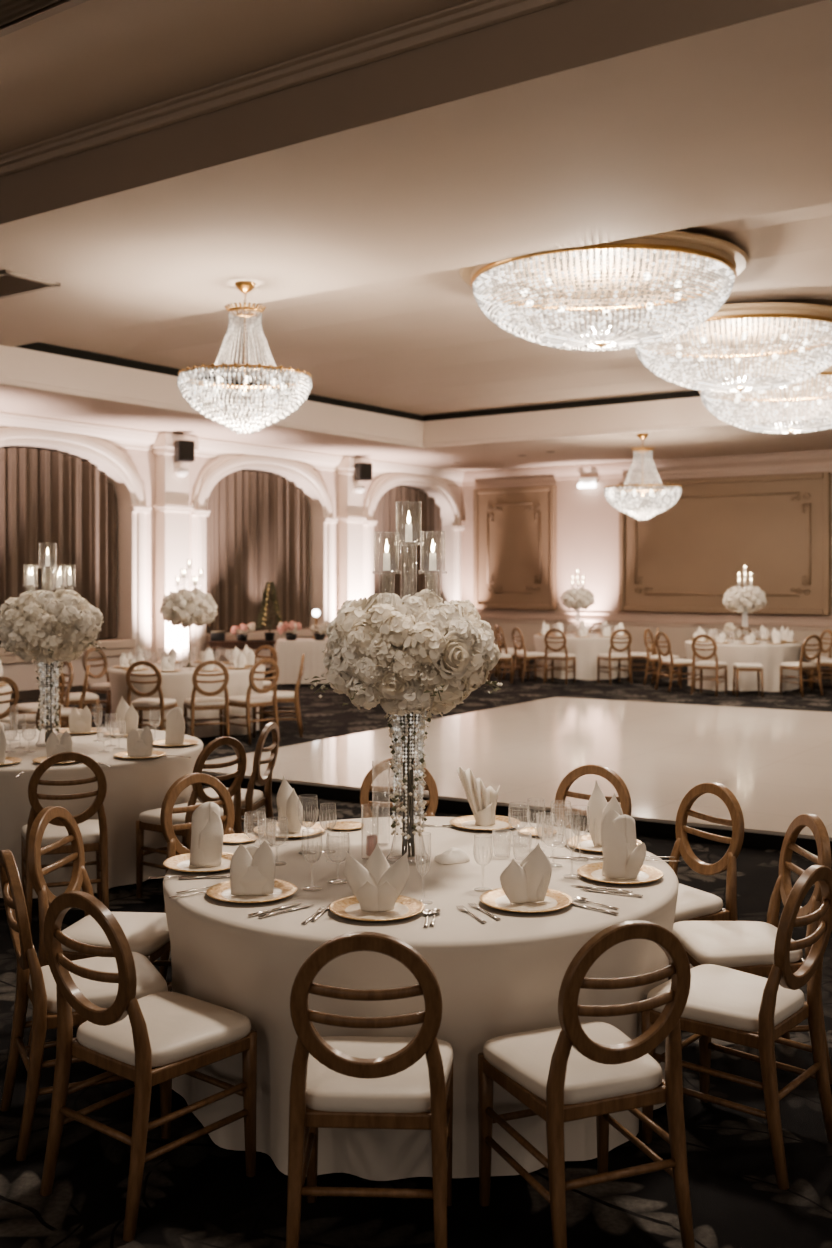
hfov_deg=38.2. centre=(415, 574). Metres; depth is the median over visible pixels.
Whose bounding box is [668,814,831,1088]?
banquet chair
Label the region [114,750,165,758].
charger plate
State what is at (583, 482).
lamp
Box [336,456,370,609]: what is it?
column
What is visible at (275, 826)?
goblet
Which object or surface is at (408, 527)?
candle
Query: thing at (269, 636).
pot
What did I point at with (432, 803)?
banquet chair
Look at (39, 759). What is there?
charger plate
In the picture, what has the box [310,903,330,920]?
fork
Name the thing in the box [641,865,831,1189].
banquet chair
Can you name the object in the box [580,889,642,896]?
knife
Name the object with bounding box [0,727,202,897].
tablecloth
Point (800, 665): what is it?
banquet chair
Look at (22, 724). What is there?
goblet
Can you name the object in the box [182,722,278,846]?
banquet chair
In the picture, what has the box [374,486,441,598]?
curtain
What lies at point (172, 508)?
pillar
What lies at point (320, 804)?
wine glass
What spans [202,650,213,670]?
napkin
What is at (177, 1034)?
banquet chair
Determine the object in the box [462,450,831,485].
trim
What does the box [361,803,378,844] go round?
vase
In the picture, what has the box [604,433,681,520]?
chandelier
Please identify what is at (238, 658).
napkin
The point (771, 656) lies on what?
tablecloth
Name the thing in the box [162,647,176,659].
napkin
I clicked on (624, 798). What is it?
banquet chair
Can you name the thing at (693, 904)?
banquet chair
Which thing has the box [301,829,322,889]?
wine glass
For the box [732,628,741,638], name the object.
napkin
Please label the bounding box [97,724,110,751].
goblet
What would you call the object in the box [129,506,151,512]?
trim
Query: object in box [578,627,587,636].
napkin
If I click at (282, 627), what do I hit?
flower arrangement
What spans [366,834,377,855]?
votive candle
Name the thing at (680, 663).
banquet chair
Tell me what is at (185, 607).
floral centerpiece
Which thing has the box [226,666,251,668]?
charger plate
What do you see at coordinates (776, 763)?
floor
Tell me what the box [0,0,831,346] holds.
ceiling
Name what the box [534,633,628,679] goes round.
tablecloth
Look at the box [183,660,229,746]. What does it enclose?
banquet chair
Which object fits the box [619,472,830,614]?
trim
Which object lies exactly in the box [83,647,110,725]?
banquet chair
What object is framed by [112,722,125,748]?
goblet
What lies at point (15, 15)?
ceiling vent
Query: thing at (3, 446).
window
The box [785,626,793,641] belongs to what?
napkin
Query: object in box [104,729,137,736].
charger plate
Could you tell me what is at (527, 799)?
wine glass
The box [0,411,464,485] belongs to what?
trim
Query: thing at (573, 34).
beam
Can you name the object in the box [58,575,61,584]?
candle
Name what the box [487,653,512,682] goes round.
banquet chair
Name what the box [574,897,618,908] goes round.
spoon
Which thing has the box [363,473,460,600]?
trim
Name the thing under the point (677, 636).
trim
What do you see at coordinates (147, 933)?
banquet chair
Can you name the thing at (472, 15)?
trim
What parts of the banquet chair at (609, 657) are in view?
leg, leg, seat, seat frame, leg, frame, leg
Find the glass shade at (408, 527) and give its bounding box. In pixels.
[396,501,418,540]
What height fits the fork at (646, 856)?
0.006 m
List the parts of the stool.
leg, leg, seat, seat frame, leg, leg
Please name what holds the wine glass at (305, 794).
on the tablecloth at (504, 976)
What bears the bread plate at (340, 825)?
on the tablecloth at (504, 976)
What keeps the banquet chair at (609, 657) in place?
on the floor at (199, 1193)
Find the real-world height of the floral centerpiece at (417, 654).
1.377 m
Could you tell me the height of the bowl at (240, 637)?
0.120 m
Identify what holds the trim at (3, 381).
attached to the ceiling at (730, 440)
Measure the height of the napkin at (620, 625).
0.240 m
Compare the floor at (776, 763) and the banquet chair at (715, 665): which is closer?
the floor at (776, 763)
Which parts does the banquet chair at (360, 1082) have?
leg, leg, frame, seat frame, seat, leg, leg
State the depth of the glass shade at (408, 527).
4.61 m
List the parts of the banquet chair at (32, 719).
seat, seat frame, leg, frame, leg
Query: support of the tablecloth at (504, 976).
on the floor at (199, 1193)
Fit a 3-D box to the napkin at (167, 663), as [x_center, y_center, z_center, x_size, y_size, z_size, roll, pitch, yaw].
[-2.806,0.995,13.582,0.154,0.186,0.061,0,0,-13]
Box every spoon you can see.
[423,909,432,927]
[429,908,440,926]
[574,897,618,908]
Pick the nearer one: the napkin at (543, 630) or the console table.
the console table
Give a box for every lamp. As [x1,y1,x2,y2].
[175,467,188,476]
[312,609,319,638]
[354,485,364,492]
[577,477,598,488]
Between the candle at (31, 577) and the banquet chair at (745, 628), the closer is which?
the candle at (31, 577)
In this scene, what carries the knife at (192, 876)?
on the tablecloth at (504, 976)
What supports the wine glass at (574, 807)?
on the tablecloth at (504, 976)
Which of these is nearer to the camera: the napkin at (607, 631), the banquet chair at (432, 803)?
the banquet chair at (432, 803)
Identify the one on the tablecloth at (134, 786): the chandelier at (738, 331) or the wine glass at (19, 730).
the wine glass at (19, 730)
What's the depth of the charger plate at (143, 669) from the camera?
13.72 m
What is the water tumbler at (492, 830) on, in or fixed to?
on the tablecloth at (504, 976)
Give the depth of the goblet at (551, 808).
4.87 m
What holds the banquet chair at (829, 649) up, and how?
on the floor at (199, 1193)
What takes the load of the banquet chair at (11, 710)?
on the floor at (199, 1193)
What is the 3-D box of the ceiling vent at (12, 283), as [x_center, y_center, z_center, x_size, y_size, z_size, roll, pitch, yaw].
[-4.075,-2.785,11.596,1.200,0.030,0.620,0,0,35]
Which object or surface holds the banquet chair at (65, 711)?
on the floor at (199, 1193)
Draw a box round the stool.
[733,663,763,696]
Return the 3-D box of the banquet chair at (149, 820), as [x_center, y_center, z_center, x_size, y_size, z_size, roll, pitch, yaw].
[-1.278,1.382,6.907,0.521,0.941,0.440,0,0,37]
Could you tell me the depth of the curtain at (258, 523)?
22.17 m
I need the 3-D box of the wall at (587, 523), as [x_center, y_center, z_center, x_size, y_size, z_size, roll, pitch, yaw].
[11.976,-0.250,19.915,27.400,4.200,0.202,0,0,35]
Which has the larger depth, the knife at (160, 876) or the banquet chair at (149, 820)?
the banquet chair at (149, 820)
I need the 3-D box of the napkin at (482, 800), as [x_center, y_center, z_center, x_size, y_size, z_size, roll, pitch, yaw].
[0.271,0.962,5.234,0.192,0.251,0.070,0,0,0]
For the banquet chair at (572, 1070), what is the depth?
3.24 m
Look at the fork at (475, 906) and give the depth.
3.89 m
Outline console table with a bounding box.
[207,640,276,681]
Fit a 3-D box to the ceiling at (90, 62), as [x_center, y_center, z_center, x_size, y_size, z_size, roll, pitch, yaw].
[-2.170,-3.370,-0.310,27.200,0.200,14.838,0,0,35]
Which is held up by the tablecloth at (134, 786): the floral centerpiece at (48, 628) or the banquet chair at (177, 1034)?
the floral centerpiece at (48, 628)
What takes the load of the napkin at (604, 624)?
on the charger plate
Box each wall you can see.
[1,444,461,690]
[462,467,831,622]
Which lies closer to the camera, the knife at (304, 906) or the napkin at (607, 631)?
the knife at (304, 906)
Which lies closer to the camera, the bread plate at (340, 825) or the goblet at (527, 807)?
the goblet at (527, 807)
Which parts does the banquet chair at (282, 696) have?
leg, seat, seat frame, leg, leg, frame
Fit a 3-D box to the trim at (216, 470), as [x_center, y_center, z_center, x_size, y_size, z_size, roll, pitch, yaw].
[-2.714,-0.217,22.078,0.100,4.135,3.850,0,0,35]
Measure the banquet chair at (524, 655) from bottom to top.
0.941 m
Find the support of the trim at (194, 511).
attached to the wall at (24, 675)
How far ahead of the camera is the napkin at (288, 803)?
5.08 m
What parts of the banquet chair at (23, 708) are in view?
seat frame, seat, frame, leg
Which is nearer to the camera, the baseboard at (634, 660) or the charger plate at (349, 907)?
the charger plate at (349, 907)
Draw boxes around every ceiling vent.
[0,0,88,36]
[0,269,60,298]
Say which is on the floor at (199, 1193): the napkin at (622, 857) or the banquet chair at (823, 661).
the banquet chair at (823, 661)
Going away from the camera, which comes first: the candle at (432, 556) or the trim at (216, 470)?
the candle at (432, 556)
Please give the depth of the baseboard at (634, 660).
24.82 m
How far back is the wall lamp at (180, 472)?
19.83 m
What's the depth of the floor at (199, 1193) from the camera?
3.74 m
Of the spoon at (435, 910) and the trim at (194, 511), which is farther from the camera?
the trim at (194, 511)
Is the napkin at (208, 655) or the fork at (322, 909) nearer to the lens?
the fork at (322, 909)
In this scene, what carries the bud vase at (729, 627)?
on the tablecloth at (771, 656)
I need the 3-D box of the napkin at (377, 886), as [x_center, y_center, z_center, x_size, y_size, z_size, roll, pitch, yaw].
[-0.127,0.982,3.896,0.212,0.212,0.077,0,0,0]
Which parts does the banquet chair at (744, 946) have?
seat, seat frame, leg, frame, leg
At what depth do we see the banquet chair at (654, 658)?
20.18 m
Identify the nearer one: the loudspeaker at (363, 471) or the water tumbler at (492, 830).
the water tumbler at (492, 830)
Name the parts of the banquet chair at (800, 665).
leg, seat, seat frame, leg, frame, leg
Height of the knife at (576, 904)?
0.008 m
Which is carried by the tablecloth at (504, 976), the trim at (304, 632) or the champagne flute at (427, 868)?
the champagne flute at (427, 868)
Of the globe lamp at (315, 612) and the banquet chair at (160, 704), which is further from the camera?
the globe lamp at (315, 612)
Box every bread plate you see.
[223,833,257,842]
[325,821,364,829]
[517,827,556,835]
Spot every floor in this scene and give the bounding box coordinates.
[0,658,831,1247]
[202,697,831,855]
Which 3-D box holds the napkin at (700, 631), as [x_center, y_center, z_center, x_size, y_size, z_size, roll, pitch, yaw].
[4.653,0.956,19.560,0.151,0.264,0.067,0,0,21]
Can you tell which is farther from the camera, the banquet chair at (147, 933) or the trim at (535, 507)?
the trim at (535, 507)
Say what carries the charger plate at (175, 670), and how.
on the tablecloth at (178, 685)
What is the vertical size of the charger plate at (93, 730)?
0.018 m
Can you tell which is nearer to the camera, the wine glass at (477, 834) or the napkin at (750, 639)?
the wine glass at (477, 834)
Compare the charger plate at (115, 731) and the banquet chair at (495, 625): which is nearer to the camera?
the charger plate at (115, 731)
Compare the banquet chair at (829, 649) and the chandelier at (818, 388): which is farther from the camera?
the banquet chair at (829, 649)
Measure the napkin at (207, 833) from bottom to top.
0.240 m
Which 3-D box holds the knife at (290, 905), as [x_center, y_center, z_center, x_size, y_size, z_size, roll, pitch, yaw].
[-0.456,1.089,3.916,0.019,0.008,0.220,0,0,44]
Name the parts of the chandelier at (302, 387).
crown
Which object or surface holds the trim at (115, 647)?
attached to the wall at (24, 675)
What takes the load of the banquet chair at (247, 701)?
on the floor at (199, 1193)
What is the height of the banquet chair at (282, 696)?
0.941 m
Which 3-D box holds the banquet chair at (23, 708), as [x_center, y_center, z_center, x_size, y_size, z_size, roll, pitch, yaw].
[-3.918,1.382,12.667,0.521,0.941,0.440,0,0,-40]
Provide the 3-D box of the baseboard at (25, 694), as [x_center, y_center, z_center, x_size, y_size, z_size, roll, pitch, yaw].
[-8.161,1.780,14.417,0.038,0.140,32.000,0,0,35]
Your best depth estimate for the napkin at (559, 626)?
21.25 m
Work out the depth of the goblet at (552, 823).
4.51 m
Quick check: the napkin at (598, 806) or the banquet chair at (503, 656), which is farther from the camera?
the banquet chair at (503, 656)
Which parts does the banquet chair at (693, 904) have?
leg, seat, seat frame, frame, leg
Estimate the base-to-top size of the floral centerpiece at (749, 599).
1.262 m
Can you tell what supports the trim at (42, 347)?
attached to the ceiling at (424, 344)
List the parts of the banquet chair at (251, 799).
seat, leg, seat frame, frame, leg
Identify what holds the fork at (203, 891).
on the tablecloth at (504, 976)
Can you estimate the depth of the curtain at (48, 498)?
18.54 m
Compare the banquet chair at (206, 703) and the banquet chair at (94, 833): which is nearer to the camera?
the banquet chair at (94, 833)
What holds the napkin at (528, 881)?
on the charger plate at (554, 900)
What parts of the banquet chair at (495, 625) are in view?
frame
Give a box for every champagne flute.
[415,832,431,903]
[563,812,580,877]
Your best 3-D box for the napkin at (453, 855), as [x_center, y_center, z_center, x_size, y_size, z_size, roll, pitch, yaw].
[0.138,1.070,4.594,0.126,0.046,0.102,0,0,-23]
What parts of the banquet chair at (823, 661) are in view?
leg, seat, seat frame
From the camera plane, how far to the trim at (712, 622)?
24.60 m
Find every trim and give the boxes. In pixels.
[0,0,571,176]
[0,378,831,447]
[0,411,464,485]
[0,427,146,660]
[0,638,134,663]
[9,445,451,638]
[14,342,699,420]
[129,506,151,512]
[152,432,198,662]
[190,455,333,661]
[190,509,209,515]
[205,628,326,649]
[321,517,337,522]
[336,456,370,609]
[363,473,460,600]
[363,520,376,524]
[452,525,464,529]
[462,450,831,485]
[473,485,556,609]
[477,610,831,630]
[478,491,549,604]
[480,619,831,657]
[487,503,540,593]
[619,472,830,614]
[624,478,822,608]
[635,492,810,595]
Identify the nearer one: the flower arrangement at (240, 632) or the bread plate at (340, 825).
the bread plate at (340, 825)
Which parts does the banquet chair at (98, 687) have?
frame, seat frame, seat, leg, leg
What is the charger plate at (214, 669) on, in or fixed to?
on the tablecloth at (178, 685)
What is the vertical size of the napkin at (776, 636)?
0.264 m
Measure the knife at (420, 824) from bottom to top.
0.008 m
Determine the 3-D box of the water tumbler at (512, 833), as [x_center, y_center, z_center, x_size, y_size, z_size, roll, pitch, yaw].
[0.407,1.042,4.611,0.076,0.096,0.076,0,0,-40]
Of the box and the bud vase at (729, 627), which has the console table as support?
the box
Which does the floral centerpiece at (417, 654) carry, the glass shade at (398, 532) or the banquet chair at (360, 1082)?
the glass shade at (398, 532)
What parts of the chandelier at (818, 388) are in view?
ceiling plate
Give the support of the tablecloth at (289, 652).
on the floor at (199, 1193)
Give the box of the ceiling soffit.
[0,345,831,443]
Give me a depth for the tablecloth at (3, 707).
11.79 m
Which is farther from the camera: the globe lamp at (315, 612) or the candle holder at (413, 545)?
the globe lamp at (315, 612)
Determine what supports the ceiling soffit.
attached to the ceiling at (730, 440)
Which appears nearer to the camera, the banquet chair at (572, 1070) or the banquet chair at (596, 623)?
the banquet chair at (572, 1070)
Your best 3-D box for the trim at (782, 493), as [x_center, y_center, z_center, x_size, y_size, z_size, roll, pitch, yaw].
[6.023,-0.590,23.855,3.628,1.998,0.036,0,0,35]
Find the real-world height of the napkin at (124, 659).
0.186 m
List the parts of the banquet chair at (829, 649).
frame, leg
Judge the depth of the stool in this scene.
18.22 m
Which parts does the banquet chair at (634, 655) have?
seat frame, seat, leg, frame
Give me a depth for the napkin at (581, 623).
22.45 m
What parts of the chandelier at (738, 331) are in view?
ceiling plate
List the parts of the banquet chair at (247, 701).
leg, leg, seat, seat frame, leg, frame, leg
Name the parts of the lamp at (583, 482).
lamp panel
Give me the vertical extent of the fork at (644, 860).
0.006 m
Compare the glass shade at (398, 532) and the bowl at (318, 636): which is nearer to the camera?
the glass shade at (398, 532)
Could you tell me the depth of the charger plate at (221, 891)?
4.08 m
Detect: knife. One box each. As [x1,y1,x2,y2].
[149,876,191,878]
[179,876,229,878]
[248,903,300,916]
[258,904,313,917]
[420,824,464,826]
[550,856,602,859]
[571,885,632,892]
[572,903,618,914]
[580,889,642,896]
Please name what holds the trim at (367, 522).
attached to the wall at (24, 675)
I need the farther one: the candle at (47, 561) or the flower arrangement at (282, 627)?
the flower arrangement at (282, 627)
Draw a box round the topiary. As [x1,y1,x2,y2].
[256,582,281,640]
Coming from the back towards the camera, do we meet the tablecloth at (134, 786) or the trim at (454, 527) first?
the trim at (454, 527)
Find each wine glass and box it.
[14,716,25,747]
[105,716,116,745]
[149,714,160,725]
[297,794,318,853]
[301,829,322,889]
[319,804,336,852]
[473,834,492,890]
[526,799,545,851]
[570,807,589,860]
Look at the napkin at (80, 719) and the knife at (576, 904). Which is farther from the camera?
the napkin at (80, 719)
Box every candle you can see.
[30,575,33,584]
[45,555,49,565]
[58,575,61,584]
[68,575,71,584]
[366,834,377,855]
[383,553,389,570]
[405,524,411,541]
[429,553,435,570]
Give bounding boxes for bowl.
[236,634,247,640]
[285,633,296,639]
[314,633,324,639]
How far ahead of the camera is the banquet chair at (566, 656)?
20.46 m
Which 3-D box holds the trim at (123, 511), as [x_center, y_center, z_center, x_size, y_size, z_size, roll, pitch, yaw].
[-4.402,-0.440,20.136,0.420,3.020,17.520,0,0,35]
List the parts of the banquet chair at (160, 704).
leg, leg, frame, seat, seat frame, leg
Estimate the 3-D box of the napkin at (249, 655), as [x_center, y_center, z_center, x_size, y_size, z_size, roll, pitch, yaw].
[-2.011,0.956,14.432,0.151,0.264,0.067,0,0,-5]
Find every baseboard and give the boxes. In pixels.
[11,668,270,700]
[512,657,829,671]
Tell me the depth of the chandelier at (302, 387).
11.33 m
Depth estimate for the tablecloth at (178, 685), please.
13.55 m
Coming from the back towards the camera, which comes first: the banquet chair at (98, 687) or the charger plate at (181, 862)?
the banquet chair at (98, 687)
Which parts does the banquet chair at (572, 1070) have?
leg, leg, seat, seat frame, leg, frame, leg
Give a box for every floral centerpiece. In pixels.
[0,543,106,745]
[160,560,217,666]
[305,501,502,862]
[560,571,594,634]
[723,568,766,626]
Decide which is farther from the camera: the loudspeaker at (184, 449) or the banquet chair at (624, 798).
the loudspeaker at (184, 449)
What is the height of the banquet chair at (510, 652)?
0.941 m
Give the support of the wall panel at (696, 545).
attached to the wall at (587, 523)
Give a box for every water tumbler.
[492,830,511,856]
[512,833,531,859]
[536,813,553,837]
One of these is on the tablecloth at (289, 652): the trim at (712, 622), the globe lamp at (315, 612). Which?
the globe lamp at (315, 612)
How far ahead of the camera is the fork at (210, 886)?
4.14 m
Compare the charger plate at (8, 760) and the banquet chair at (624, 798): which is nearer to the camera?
the banquet chair at (624, 798)
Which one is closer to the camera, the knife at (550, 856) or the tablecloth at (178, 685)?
the knife at (550, 856)
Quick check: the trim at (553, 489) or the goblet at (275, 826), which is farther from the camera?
the trim at (553, 489)
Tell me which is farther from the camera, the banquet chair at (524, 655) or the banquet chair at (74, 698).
the banquet chair at (524, 655)
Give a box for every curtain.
[0,447,116,643]
[206,471,309,632]
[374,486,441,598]
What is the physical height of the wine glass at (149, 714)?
0.205 m
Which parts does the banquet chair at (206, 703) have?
leg, leg, seat, seat frame, frame, leg, leg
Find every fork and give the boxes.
[169,891,205,897]
[176,886,210,892]
[301,906,325,924]
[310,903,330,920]
[456,905,486,922]
[468,903,499,919]
[644,860,680,861]
[646,856,674,857]
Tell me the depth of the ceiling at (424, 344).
15.14 m
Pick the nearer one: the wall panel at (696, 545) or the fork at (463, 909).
the fork at (463, 909)
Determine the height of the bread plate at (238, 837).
0.012 m
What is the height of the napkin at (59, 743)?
0.186 m
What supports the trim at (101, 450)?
attached to the wall at (24, 675)
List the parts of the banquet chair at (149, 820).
leg, seat frame, seat, leg, frame, leg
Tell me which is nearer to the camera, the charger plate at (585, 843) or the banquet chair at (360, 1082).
the banquet chair at (360, 1082)
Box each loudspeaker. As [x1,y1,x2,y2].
[175,440,194,462]
[355,463,371,480]
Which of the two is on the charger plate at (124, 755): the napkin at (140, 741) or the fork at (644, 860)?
the napkin at (140, 741)
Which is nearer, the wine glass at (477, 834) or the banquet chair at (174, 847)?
the wine glass at (477, 834)
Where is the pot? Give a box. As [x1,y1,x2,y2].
[264,632,274,640]
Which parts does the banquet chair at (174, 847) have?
leg, frame, leg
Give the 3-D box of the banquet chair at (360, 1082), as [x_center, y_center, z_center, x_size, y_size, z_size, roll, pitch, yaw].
[-0.119,1.382,3.300,0.440,0.941,0.521,0,0,2]
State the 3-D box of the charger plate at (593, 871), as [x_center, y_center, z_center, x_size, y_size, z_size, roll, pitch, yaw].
[0.740,1.085,4.351,0.310,0.018,0.310,0,0,-4]
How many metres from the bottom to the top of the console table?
0.718 m
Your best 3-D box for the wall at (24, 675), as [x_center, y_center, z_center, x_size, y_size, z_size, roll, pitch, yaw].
[-8.159,-0.250,14.446,0.001,4.200,32.050,0,0,35]
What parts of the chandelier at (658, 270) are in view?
ceiling plate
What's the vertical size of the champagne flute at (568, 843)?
0.231 m
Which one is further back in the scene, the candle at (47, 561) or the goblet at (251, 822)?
the candle at (47, 561)
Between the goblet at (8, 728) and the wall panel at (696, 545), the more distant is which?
the wall panel at (696, 545)
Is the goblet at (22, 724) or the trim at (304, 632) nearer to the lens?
the goblet at (22, 724)
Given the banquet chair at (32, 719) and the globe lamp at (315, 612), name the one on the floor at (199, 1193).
the banquet chair at (32, 719)
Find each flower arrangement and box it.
[230,622,255,640]
[277,620,301,639]
[310,621,329,639]
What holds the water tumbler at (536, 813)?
on the tablecloth at (504, 976)
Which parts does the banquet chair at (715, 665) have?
leg, leg, frame, seat, seat frame, leg, leg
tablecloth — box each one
[0,683,11,716]
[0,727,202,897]
[108,662,265,736]
[163,816,678,1180]
[276,638,328,683]
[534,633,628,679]
[685,639,801,691]
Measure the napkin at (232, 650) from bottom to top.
0.186 m
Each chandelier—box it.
[177,281,311,434]
[459,230,748,350]
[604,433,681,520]
[626,302,831,392]
[691,347,831,433]
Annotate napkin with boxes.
[0,660,2,682]
[0,723,5,763]
[46,730,71,757]
[69,705,91,732]
[116,697,138,733]
[120,652,132,666]
[127,726,152,756]
[129,653,143,669]
[135,643,142,658]
[161,655,174,670]
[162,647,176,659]
[165,707,184,744]
[189,802,223,866]
[199,647,210,661]
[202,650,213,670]
[229,649,239,662]
[230,841,274,894]
[232,646,244,667]
[243,645,254,664]
[277,776,302,832]
[344,843,409,911]
[434,847,469,863]
[456,767,499,825]
[500,843,551,902]
[541,625,548,634]
[556,623,562,635]
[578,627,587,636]
[579,620,584,629]
[587,780,622,845]
[601,621,607,632]
[601,808,645,878]
[603,627,610,635]
[617,622,623,634]
[697,626,705,641]
[708,629,716,638]
[715,631,725,642]
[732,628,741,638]
[744,632,755,643]
[760,625,768,638]
[771,628,780,642]
[780,626,786,640]
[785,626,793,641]
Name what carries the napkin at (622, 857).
on the charger plate at (593, 871)
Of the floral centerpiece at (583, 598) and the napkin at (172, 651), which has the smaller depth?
the napkin at (172, 651)
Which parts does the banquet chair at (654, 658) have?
leg, frame, leg, seat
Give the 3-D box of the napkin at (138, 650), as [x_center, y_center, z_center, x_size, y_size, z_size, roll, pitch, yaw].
[-3.372,0.956,14.603,0.151,0.264,0.067,0,0,28]
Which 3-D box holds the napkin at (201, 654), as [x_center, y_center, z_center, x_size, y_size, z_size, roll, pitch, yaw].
[-2.630,0.990,15.021,0.179,0.196,0.058,0,0,-18]
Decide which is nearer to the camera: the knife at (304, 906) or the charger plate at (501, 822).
the knife at (304, 906)
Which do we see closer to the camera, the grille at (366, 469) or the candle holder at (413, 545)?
the candle holder at (413, 545)
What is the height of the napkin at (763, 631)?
0.264 m
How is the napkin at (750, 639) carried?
on the charger plate
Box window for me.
[0,446,403,638]
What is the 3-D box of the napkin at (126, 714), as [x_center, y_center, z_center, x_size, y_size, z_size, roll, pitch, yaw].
[-1.976,0.956,8.210,0.151,0.264,0.067,0,0,-17]
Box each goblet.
[3,723,16,751]
[22,724,35,751]
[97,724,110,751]
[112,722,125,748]
[244,811,265,839]
[266,818,287,864]
[326,833,349,882]
[508,802,529,846]
[541,819,564,866]
[550,800,571,844]
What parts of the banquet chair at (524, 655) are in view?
leg, frame, leg, seat frame, seat, leg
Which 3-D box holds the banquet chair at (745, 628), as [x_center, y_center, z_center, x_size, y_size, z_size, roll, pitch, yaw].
[5.705,1.382,20.953,0.440,0.941,0.521,0,0,15]
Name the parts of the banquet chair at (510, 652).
frame, leg, seat, leg, leg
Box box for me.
[210,631,224,640]
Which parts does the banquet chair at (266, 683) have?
frame, seat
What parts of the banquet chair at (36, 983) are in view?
leg, frame, leg, seat frame, seat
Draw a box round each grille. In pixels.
[180,441,193,459]
[361,464,371,478]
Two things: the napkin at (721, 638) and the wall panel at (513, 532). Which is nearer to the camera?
the napkin at (721, 638)
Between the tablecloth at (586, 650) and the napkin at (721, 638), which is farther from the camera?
the tablecloth at (586, 650)
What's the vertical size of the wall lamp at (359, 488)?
0.160 m
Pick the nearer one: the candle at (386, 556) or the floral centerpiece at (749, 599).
the candle at (386, 556)
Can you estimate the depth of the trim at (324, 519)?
23.40 m
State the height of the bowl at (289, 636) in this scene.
0.120 m
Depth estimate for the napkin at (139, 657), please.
13.77 m
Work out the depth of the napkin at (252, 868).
4.08 m
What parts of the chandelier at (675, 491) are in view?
crown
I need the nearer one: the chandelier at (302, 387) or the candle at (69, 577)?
the candle at (69, 577)
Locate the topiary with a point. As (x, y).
(269, 636)
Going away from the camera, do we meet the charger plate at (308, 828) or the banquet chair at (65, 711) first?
the charger plate at (308, 828)
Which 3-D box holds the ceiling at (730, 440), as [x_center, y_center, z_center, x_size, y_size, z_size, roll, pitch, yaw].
[2.835,-2.580,6.783,27.200,0.460,32.200,0,0,35]
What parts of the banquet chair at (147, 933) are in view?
leg, frame, leg, seat, seat frame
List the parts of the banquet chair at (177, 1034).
leg, frame, leg, seat frame, seat, leg, leg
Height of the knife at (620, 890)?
0.008 m
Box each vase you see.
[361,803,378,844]
[724,623,736,638]
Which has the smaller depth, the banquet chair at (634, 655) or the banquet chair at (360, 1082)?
the banquet chair at (360, 1082)
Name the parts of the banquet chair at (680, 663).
leg, frame, leg, seat frame, seat, leg, leg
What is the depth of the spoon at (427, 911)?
3.85 m
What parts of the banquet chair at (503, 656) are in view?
leg, seat, leg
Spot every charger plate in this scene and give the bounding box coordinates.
[0,757,21,765]
[32,756,76,764]
[58,728,101,734]
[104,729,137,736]
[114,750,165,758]
[123,668,149,670]
[153,739,197,746]
[159,669,180,671]
[163,852,233,872]
[194,668,220,671]
[206,879,296,902]
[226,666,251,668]
[253,821,326,837]
[329,895,424,920]
[450,815,520,830]
[479,888,572,912]
[565,834,641,851]
[577,862,663,883]
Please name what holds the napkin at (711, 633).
on the charger plate
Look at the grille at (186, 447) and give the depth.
19.59 m
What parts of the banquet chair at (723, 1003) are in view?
leg, leg, seat, seat frame, leg, frame, leg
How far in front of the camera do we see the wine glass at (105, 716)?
7.68 m
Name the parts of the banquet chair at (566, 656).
leg, leg, frame, seat, seat frame, leg, leg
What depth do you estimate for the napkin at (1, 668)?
12.11 m
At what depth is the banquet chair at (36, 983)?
3.92 m
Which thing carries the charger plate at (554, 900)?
on the tablecloth at (504, 976)
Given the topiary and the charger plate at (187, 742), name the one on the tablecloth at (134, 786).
the charger plate at (187, 742)
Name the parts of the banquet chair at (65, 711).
seat, seat frame, leg, frame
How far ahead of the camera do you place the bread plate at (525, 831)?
5.10 m
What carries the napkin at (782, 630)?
on the charger plate
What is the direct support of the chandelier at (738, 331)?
hanging from the ceiling at (424, 344)
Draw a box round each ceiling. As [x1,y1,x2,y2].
[0,0,470,153]
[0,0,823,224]
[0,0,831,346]
[0,384,831,470]
[39,203,831,414]
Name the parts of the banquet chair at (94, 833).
leg, leg, seat, seat frame, frame, leg, leg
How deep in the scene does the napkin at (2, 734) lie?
6.93 m
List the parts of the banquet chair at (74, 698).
seat frame, seat, leg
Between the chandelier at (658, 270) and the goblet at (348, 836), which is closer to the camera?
the goblet at (348, 836)
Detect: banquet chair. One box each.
[0,670,64,729]
[0,676,18,730]
[0,849,167,1160]
[16,661,73,729]
[21,752,108,927]
[27,806,171,1054]
[36,665,89,728]
[40,891,256,1241]
[53,663,99,726]
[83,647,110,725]
[126,661,176,730]
[136,737,246,897]
[159,773,234,980]
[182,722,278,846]
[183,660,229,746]
[224,658,279,744]
[254,645,278,717]
[259,654,304,736]
[286,932,452,1247]
[360,757,437,817]
[478,920,694,1247]
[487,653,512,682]
[494,624,523,676]
[496,626,528,679]
[512,628,546,681]
[543,629,575,683]
[554,764,631,828]
[589,622,601,632]
[597,629,632,684]
[628,627,658,681]
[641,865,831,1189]
[643,629,679,685]
[655,632,695,691]
[668,782,743,922]
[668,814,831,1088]
[691,634,726,695]
[731,627,751,637]
[780,635,822,696]
[802,629,831,686]
[809,658,831,689]
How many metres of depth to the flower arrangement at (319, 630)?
20.09 m
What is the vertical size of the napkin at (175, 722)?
0.240 m
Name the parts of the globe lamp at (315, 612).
globe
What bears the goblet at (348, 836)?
on the tablecloth at (504, 976)

